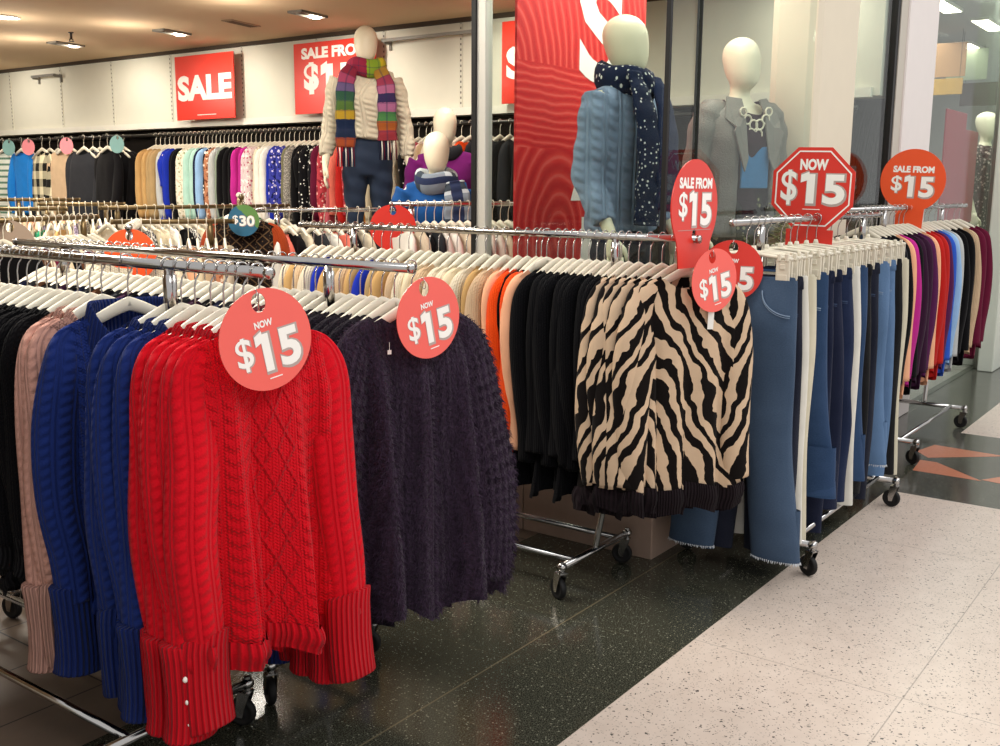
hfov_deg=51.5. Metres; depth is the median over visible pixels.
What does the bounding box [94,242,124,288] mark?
clothes hanger
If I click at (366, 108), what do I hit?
mannequin
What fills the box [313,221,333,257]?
clothes hanger
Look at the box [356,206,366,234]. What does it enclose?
clothes hanger
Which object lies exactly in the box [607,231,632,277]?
clothes hanger
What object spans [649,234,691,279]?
clothes hanger
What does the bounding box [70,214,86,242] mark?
clothes hanger
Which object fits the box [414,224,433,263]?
clothes hanger
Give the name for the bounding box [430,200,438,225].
clothes hanger
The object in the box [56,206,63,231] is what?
clothes hanger
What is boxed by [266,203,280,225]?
clothes hanger
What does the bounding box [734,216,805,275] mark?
hanger
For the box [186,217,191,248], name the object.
clothes hanger
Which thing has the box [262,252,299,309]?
clothes hanger
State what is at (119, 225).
clothes hanger
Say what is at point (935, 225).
clothes hanger
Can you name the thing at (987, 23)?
recessed light
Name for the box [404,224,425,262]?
clothes hanger
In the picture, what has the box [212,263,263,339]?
clothes hanger
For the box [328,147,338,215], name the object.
blouse
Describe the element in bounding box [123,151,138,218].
jacket
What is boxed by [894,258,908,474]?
trousers
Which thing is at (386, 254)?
clothes hanger
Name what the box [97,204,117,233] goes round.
clothes hanger
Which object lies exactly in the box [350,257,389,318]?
clothes hanger
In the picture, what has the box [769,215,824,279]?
hanger
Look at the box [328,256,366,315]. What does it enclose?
clothes hanger
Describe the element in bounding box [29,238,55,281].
clothes hanger
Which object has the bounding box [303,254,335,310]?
clothes hanger
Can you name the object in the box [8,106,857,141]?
wall rail
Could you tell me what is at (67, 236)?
clothes hanger
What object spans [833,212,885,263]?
hanger
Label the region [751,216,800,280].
hanger
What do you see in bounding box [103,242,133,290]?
clothes hanger
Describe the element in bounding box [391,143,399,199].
blouse
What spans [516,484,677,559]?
plinth
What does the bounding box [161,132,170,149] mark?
clothes hanger
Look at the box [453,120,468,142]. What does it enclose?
clothes hanger
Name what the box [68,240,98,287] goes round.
clothes hanger
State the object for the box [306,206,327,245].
clothes hanger
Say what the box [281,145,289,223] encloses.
blouse
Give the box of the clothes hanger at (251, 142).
[241,129,252,147]
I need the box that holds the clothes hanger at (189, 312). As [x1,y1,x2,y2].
[153,258,206,331]
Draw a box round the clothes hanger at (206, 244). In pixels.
[204,218,209,248]
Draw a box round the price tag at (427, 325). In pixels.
[396,277,458,358]
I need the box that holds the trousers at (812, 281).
[740,271,816,539]
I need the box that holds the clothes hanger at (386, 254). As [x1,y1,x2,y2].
[375,223,394,261]
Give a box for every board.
[174,51,235,120]
[293,38,375,114]
[502,21,514,103]
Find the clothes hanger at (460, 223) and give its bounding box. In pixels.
[456,200,466,226]
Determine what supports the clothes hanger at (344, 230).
hanging from the rack at (360, 209)
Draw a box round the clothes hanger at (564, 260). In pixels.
[547,229,568,272]
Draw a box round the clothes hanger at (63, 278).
[50,239,82,284]
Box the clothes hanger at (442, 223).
[438,200,448,226]
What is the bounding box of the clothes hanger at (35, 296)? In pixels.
[15,247,53,306]
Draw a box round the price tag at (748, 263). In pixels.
[709,240,762,296]
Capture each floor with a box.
[0,365,999,745]
[913,445,999,482]
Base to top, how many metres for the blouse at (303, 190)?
0.731 m
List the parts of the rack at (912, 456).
hanging rail, rail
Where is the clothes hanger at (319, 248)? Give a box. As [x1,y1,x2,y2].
[305,220,325,256]
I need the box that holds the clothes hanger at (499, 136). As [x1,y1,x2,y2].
[492,119,504,141]
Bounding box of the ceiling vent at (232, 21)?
[221,19,260,27]
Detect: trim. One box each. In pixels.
[0,0,659,73]
[0,87,872,135]
[8,73,13,129]
[59,67,64,126]
[110,62,115,124]
[168,55,173,121]
[240,47,244,117]
[382,32,385,60]
[459,23,462,106]
[658,0,673,263]
[692,0,703,234]
[877,0,901,225]
[887,0,908,224]
[973,67,999,367]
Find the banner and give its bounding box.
[513,0,646,259]
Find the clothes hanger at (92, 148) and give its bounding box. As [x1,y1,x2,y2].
[89,135,99,151]
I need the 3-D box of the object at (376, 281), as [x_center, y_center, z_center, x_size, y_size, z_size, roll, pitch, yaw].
[-0.368,-0.126,4.280,0.112,0.682,0.473,8,12,35]
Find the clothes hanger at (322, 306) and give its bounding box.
[307,255,345,314]
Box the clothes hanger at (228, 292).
[209,249,242,302]
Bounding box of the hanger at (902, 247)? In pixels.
[833,211,905,260]
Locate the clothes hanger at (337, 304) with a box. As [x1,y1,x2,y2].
[322,255,355,313]
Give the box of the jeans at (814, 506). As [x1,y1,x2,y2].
[763,266,834,532]
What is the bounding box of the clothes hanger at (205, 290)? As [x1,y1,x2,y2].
[189,247,221,299]
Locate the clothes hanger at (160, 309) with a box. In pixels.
[127,256,173,327]
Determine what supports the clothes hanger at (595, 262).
hanging from the rack at (621, 552)
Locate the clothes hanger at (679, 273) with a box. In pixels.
[662,233,694,282]
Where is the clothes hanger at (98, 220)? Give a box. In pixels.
[97,202,101,225]
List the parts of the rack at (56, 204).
hanging rail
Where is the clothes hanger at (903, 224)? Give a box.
[901,204,920,232]
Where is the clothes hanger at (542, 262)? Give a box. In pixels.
[524,228,552,269]
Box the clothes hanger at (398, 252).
[383,223,408,261]
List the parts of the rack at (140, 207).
hanging rail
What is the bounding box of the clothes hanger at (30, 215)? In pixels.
[29,215,50,248]
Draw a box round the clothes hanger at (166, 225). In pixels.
[156,204,181,239]
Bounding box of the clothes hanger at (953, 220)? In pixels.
[949,203,969,228]
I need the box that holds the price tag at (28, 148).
[22,139,34,154]
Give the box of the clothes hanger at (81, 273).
[59,239,88,285]
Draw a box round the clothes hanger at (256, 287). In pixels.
[228,250,264,306]
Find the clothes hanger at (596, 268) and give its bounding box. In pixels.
[583,230,608,275]
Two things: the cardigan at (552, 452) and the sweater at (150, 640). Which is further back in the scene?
the cardigan at (552, 452)
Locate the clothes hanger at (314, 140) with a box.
[298,126,315,152]
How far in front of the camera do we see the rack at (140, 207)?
6.56 m
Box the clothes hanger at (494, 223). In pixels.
[492,200,501,228]
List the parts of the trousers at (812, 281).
leg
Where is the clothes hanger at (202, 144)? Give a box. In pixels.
[195,131,204,148]
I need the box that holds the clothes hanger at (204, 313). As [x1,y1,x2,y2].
[168,259,219,334]
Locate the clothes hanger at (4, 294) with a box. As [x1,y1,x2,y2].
[0,245,24,300]
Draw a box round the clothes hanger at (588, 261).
[570,229,591,274]
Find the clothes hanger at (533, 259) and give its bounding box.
[519,228,538,270]
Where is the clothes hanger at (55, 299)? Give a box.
[38,249,73,309]
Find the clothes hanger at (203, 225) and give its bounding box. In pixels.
[190,204,205,228]
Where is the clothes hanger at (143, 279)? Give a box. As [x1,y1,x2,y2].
[120,243,151,292]
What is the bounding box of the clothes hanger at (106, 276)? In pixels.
[85,241,115,288]
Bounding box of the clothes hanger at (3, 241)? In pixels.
[0,216,22,248]
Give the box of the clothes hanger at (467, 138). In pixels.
[462,120,470,142]
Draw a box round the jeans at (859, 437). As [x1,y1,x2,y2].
[853,265,867,480]
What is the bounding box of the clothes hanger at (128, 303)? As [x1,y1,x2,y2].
[96,253,156,322]
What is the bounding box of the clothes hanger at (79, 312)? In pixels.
[62,251,113,318]
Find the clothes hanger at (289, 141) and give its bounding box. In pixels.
[279,127,291,146]
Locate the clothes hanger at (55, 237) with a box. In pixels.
[50,214,65,241]
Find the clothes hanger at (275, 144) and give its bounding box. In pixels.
[271,128,280,146]
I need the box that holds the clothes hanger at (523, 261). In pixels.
[509,227,531,271]
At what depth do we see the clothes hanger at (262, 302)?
3.02 m
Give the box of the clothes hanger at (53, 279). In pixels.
[45,238,73,282]
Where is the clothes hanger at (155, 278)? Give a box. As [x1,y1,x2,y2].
[131,244,160,292]
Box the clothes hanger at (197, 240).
[196,217,199,248]
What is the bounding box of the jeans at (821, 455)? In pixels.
[763,268,835,498]
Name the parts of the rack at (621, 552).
hanging rail, rail, rail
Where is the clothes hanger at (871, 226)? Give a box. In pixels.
[869,205,890,235]
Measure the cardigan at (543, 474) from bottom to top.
0.812 m
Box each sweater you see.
[0,153,21,217]
[0,302,8,309]
[0,303,17,315]
[0,304,28,575]
[0,306,38,595]
[0,307,49,583]
[7,153,36,215]
[14,305,67,673]
[23,307,77,667]
[31,296,163,677]
[84,315,143,698]
[91,316,157,711]
[112,318,289,723]
[128,320,290,715]
[138,321,307,737]
[140,323,309,673]
[156,325,333,745]
[163,328,375,736]
[253,305,264,311]
[307,310,328,317]
[308,312,336,328]
[311,313,347,331]
[320,314,362,335]
[328,315,394,626]
[336,313,520,625]
[571,274,615,511]
[585,275,622,515]
[591,275,634,513]
[599,276,643,515]
[612,276,691,520]
[617,276,752,518]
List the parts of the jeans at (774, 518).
leg, leg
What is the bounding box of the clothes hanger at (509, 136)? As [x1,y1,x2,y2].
[501,118,513,140]
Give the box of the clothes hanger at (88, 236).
[83,213,102,243]
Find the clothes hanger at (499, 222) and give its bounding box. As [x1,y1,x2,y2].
[492,200,509,228]
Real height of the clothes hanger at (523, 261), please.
0.219 m
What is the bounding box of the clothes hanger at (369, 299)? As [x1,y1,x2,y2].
[341,257,376,316]
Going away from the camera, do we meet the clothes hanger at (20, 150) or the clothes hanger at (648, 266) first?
the clothes hanger at (648, 266)
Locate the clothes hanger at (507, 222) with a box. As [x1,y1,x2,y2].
[500,200,512,227]
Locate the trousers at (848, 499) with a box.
[837,266,860,505]
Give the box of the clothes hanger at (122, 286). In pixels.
[112,243,142,291]
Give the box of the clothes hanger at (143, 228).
[134,204,146,230]
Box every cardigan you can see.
[497,268,539,338]
[509,270,541,488]
[525,270,552,475]
[529,272,565,497]
[532,271,559,453]
[548,272,576,471]
[551,272,582,489]
[552,273,588,503]
[572,273,600,460]
[575,274,606,479]
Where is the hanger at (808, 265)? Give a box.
[729,215,812,278]
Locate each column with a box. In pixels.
[768,0,859,245]
[845,0,940,417]
[977,117,999,371]
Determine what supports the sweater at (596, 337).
hanging from the rack at (621, 552)
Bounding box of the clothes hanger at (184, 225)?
[173,204,191,228]
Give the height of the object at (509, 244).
0.731 m
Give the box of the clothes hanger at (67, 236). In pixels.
[63,214,81,242]
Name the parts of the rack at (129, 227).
hanging rail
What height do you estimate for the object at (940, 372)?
0.852 m
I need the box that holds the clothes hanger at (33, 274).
[19,237,50,282]
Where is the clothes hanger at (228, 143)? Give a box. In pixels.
[220,130,229,147]
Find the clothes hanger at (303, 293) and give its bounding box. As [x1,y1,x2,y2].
[293,253,310,300]
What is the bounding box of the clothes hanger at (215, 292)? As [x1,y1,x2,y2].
[197,248,232,302]
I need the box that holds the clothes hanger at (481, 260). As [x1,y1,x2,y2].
[467,226,490,268]
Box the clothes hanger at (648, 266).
[627,231,655,278]
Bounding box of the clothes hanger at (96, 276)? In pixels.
[79,240,106,286]
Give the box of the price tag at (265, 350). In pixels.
[218,288,310,390]
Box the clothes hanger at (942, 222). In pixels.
[937,203,956,229]
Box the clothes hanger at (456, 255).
[439,225,461,266]
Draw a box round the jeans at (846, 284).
[775,264,853,501]
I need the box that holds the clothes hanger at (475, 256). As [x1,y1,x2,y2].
[456,226,481,268]
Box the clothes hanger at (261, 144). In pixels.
[256,128,266,146]
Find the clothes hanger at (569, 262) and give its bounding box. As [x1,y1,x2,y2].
[553,229,576,273]
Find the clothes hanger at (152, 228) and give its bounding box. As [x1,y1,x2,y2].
[142,204,156,230]
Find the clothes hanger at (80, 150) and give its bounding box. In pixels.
[76,135,95,157]
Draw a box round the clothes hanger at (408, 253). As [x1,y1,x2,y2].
[392,223,414,262]
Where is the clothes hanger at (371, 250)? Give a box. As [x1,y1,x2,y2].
[357,222,377,259]
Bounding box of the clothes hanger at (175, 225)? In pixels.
[164,204,183,229]
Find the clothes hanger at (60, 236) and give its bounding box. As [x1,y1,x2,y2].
[57,214,72,241]
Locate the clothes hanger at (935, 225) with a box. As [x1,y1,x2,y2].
[927,205,944,229]
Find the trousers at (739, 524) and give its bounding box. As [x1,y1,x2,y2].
[734,273,808,543]
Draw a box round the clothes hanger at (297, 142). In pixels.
[291,127,300,145]
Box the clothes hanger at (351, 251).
[339,221,359,258]
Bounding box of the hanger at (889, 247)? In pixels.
[840,211,893,265]
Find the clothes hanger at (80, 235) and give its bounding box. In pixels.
[76,213,94,242]
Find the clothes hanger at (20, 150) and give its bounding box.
[15,137,23,155]
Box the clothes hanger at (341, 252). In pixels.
[331,221,349,258]
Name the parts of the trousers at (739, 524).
leg, leg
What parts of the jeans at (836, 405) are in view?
leg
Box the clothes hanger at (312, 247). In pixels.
[298,220,317,255]
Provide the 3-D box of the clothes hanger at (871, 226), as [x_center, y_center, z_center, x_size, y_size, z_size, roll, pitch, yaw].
[1.894,-0.745,5.281,0.370,0.219,0.019,8,13,37]
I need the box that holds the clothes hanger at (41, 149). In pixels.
[32,136,47,158]
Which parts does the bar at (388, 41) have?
arm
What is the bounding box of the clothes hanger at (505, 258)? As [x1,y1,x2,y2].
[487,227,511,270]
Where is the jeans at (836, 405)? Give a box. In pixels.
[766,265,843,509]
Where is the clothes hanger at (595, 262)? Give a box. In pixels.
[577,230,600,274]
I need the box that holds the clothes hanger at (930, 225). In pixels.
[922,207,942,230]
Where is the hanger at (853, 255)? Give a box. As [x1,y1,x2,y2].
[775,213,857,272]
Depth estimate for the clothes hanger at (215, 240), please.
5.31 m
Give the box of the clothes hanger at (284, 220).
[281,203,293,225]
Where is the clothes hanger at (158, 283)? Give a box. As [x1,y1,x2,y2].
[138,244,168,294]
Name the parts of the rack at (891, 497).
hanging rail, rail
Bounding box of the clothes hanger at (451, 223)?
[447,200,459,226]
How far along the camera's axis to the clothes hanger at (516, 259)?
3.87 m
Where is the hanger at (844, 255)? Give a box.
[768,213,849,274]
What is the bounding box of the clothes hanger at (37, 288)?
[7,247,43,305]
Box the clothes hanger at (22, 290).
[0,246,33,304]
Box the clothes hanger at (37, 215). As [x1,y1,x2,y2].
[37,215,46,239]
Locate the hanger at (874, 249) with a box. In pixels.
[833,216,877,268]
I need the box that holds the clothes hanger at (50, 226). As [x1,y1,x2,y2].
[47,206,52,230]
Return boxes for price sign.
[670,159,716,268]
[771,147,855,244]
[880,149,945,228]
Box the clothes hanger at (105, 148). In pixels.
[96,134,120,157]
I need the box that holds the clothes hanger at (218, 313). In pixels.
[179,260,228,336]
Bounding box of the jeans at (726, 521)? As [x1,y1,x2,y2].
[714,274,803,549]
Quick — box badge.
[228,205,258,235]
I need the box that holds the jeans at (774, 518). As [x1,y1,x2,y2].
[667,276,800,567]
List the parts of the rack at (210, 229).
hanging rail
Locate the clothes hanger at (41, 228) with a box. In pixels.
[38,206,42,231]
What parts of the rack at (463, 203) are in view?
hanging rail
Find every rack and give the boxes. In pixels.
[0,198,80,216]
[0,207,67,227]
[0,214,99,236]
[0,247,275,745]
[12,238,416,704]
[37,202,125,224]
[97,204,290,229]
[111,219,234,250]
[125,220,139,240]
[237,194,243,205]
[255,207,408,226]
[298,221,701,598]
[389,201,512,218]
[679,212,899,575]
[848,203,967,463]
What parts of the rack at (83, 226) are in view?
hanging rail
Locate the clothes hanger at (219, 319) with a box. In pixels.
[191,261,238,337]
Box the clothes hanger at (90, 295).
[51,251,97,317]
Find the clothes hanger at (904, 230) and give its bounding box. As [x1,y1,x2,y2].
[892,205,912,234]
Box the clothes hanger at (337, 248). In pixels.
[322,221,342,257]
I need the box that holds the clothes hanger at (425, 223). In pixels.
[421,200,430,225]
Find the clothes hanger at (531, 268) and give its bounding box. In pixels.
[523,228,543,272]
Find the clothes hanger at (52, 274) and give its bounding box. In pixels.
[38,238,62,282]
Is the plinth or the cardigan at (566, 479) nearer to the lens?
the cardigan at (566, 479)
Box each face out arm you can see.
[0,139,59,142]
[0,141,48,142]
[15,138,85,141]
[36,137,107,140]
[57,136,128,140]
[79,135,149,139]
[102,134,174,138]
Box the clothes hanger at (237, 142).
[229,129,238,147]
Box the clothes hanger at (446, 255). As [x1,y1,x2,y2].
[428,225,452,266]
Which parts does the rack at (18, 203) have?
hanging rail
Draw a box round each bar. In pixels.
[31,73,62,83]
[381,30,470,50]
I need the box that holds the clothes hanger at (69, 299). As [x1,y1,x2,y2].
[46,250,86,312]
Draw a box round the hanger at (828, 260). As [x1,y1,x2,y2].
[775,214,833,274]
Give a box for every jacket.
[32,152,51,214]
[47,152,71,215]
[65,151,103,219]
[94,150,123,218]
[109,150,136,218]
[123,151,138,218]
[200,220,289,287]
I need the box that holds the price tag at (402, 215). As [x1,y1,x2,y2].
[370,205,415,249]
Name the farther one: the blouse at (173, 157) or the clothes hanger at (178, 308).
the blouse at (173, 157)
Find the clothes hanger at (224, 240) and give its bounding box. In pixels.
[223,218,226,249]
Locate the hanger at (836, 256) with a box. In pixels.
[755,214,840,276]
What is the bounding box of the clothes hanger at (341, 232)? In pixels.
[330,206,344,235]
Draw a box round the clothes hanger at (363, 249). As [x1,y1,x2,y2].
[347,222,368,259]
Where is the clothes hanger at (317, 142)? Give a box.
[311,126,320,145]
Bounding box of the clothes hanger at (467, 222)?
[464,200,470,227]
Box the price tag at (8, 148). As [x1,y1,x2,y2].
[2,140,14,155]
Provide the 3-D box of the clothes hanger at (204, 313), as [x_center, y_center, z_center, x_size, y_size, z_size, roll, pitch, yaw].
[-0.650,-0.146,2.332,0.019,0.219,0.370,8,13,37]
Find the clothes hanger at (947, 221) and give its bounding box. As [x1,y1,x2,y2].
[944,203,962,228]
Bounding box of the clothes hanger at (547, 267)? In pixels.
[537,228,561,272]
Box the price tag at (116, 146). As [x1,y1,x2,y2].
[110,134,123,152]
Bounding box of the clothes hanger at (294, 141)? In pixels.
[286,127,296,146]
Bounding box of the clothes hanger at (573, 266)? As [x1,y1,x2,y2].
[560,229,584,273]
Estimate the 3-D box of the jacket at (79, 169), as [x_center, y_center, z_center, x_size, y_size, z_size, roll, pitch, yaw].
[-3.887,-1.761,9.734,0.510,0.641,0.141,6,12,30]
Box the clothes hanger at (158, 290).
[149,245,180,295]
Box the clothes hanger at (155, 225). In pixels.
[148,204,164,229]
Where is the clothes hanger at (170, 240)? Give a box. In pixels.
[168,218,172,247]
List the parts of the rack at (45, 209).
hanging rail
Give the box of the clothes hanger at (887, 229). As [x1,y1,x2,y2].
[878,205,898,234]
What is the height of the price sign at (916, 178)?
0.532 m
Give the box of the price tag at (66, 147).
[60,137,72,153]
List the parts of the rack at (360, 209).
hanging rail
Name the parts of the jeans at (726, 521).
leg, leg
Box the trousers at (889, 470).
[884,259,902,474]
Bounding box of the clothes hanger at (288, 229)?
[284,206,297,235]
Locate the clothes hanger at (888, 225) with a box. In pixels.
[886,205,907,234]
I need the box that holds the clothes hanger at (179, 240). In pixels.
[178,217,181,248]
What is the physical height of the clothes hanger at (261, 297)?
0.219 m
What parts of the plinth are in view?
panel, panel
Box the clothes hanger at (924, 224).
[922,223,937,230]
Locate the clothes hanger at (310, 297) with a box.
[298,253,322,306]
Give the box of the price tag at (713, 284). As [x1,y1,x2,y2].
[692,248,735,311]
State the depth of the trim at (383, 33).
8.02 m
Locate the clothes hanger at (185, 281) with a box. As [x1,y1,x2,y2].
[159,245,190,295]
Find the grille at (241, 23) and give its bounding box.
[225,21,256,27]
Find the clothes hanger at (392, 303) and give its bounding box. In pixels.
[360,258,400,320]
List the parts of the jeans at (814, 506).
leg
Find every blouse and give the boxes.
[135,149,146,218]
[141,149,152,227]
[146,149,156,218]
[148,149,160,227]
[156,149,165,217]
[157,148,169,218]
[162,148,174,218]
[169,148,178,226]
[170,148,181,218]
[175,148,186,218]
[181,148,190,218]
[182,148,194,218]
[189,148,199,218]
[193,148,202,218]
[195,148,207,218]
[203,147,210,217]
[204,147,214,218]
[208,147,220,218]
[215,147,224,217]
[216,147,228,216]
[222,147,233,215]
[228,147,237,210]
[230,146,241,203]
[238,146,247,192]
[241,146,251,203]
[244,146,257,208]
[252,146,260,208]
[254,146,265,217]
[259,146,271,219]
[266,146,293,224]
[268,145,279,213]
[275,145,285,219]
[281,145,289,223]
[283,145,295,222]
[290,145,301,222]
[293,145,306,226]
[298,145,318,232]
[308,145,316,214]
[310,145,318,221]
[316,153,326,221]
[324,178,337,232]
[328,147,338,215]
[335,147,346,231]
[341,167,345,214]
[365,184,371,223]
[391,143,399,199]
[397,153,405,188]
[414,142,422,159]
[454,141,468,150]
[464,141,470,152]
[492,140,497,153]
[492,140,504,221]
[497,140,513,221]
[510,153,513,221]
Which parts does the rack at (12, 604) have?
rail, rail, hanging rail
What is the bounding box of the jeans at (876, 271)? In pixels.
[853,262,879,498]
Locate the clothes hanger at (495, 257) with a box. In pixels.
[478,226,505,269]
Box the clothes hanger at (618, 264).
[601,231,624,276]
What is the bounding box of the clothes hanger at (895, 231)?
[883,205,902,234]
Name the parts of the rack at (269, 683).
hanging rail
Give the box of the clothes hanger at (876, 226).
[874,205,895,235]
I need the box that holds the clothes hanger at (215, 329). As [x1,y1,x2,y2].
[200,261,247,337]
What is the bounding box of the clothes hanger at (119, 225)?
[108,204,124,229]
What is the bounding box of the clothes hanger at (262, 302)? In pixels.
[252,251,289,307]
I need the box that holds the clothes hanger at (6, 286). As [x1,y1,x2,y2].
[0,245,14,292]
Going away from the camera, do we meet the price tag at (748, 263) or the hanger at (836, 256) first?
the price tag at (748, 263)
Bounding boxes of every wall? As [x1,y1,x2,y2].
[0,0,891,136]
[0,98,884,265]
[923,94,995,221]
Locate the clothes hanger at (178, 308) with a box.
[139,257,191,330]
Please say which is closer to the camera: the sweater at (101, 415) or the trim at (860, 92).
the sweater at (101, 415)
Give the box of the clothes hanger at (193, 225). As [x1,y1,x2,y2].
[182,204,199,229]
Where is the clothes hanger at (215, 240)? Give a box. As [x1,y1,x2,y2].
[214,220,217,261]
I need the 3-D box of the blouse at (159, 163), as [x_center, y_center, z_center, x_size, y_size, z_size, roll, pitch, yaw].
[-2.876,-1.552,9.348,0.135,0.922,0.492,8,13,37]
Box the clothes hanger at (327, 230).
[318,206,333,234]
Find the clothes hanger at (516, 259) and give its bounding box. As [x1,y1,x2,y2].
[500,227,522,270]
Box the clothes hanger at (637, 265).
[616,231,644,278]
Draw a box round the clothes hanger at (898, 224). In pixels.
[895,204,917,233]
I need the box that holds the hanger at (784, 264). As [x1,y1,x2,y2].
[730,216,793,280]
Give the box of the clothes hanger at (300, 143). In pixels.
[295,127,305,146]
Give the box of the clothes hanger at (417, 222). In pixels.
[415,200,421,225]
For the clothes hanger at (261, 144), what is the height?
0.219 m
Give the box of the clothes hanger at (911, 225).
[906,205,925,232]
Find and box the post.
[471,0,492,255]
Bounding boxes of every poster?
[933,29,963,94]
[935,35,967,77]
[937,108,966,220]
[946,44,988,79]
[959,66,999,105]
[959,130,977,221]
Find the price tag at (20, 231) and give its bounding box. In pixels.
[0,220,36,249]
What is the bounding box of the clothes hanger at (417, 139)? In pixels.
[414,122,421,141]
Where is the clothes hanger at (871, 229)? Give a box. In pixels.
[857,205,886,237]
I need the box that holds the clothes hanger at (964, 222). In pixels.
[956,203,974,227]
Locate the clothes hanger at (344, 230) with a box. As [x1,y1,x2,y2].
[342,206,358,244]
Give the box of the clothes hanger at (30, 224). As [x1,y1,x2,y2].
[28,206,33,230]
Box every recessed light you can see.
[0,14,20,19]
[46,41,84,47]
[152,28,191,35]
[287,9,327,18]
[940,0,963,12]
[958,41,984,48]
[970,16,999,30]
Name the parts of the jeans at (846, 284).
leg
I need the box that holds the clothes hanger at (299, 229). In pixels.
[295,206,308,235]
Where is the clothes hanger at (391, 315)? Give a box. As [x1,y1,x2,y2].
[376,259,417,322]
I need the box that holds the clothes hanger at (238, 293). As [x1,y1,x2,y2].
[219,249,253,305]
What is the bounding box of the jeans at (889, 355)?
[868,260,895,475]
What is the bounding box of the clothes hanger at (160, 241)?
[159,218,163,247]
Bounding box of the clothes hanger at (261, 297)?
[251,251,278,304]
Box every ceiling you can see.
[0,0,514,69]
[934,0,999,82]
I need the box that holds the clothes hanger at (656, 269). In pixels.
[636,232,667,279]
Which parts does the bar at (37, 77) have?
arm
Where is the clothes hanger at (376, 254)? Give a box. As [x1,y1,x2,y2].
[365,222,386,260]
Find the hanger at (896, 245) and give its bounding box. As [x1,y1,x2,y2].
[833,211,900,264]
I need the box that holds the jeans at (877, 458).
[869,261,889,467]
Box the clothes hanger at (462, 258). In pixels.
[448,225,470,267]
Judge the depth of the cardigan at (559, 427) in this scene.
3.61 m
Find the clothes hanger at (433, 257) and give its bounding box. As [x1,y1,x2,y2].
[419,224,443,265]
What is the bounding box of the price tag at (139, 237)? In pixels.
[104,229,156,275]
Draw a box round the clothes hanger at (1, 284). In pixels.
[0,245,5,286]
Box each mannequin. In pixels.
[319,25,414,231]
[391,131,470,222]
[403,107,470,189]
[571,14,678,265]
[682,37,792,249]
[968,112,994,228]
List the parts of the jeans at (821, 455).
leg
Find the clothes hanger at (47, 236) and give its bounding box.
[43,214,54,240]
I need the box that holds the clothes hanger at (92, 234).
[89,213,106,241]
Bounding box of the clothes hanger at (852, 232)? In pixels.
[839,205,881,238]
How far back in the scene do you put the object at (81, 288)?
3.45 m
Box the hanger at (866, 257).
[831,226,870,266]
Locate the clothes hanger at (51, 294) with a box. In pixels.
[26,248,64,308]
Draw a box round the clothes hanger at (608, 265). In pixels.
[594,230,615,275]
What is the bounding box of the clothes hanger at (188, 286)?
[177,246,200,295]
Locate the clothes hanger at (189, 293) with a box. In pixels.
[179,247,209,298]
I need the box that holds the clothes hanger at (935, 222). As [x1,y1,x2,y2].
[931,203,951,229]
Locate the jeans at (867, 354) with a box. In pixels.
[853,264,871,493]
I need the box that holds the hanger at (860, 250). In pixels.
[783,242,863,267]
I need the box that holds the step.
[962,358,973,365]

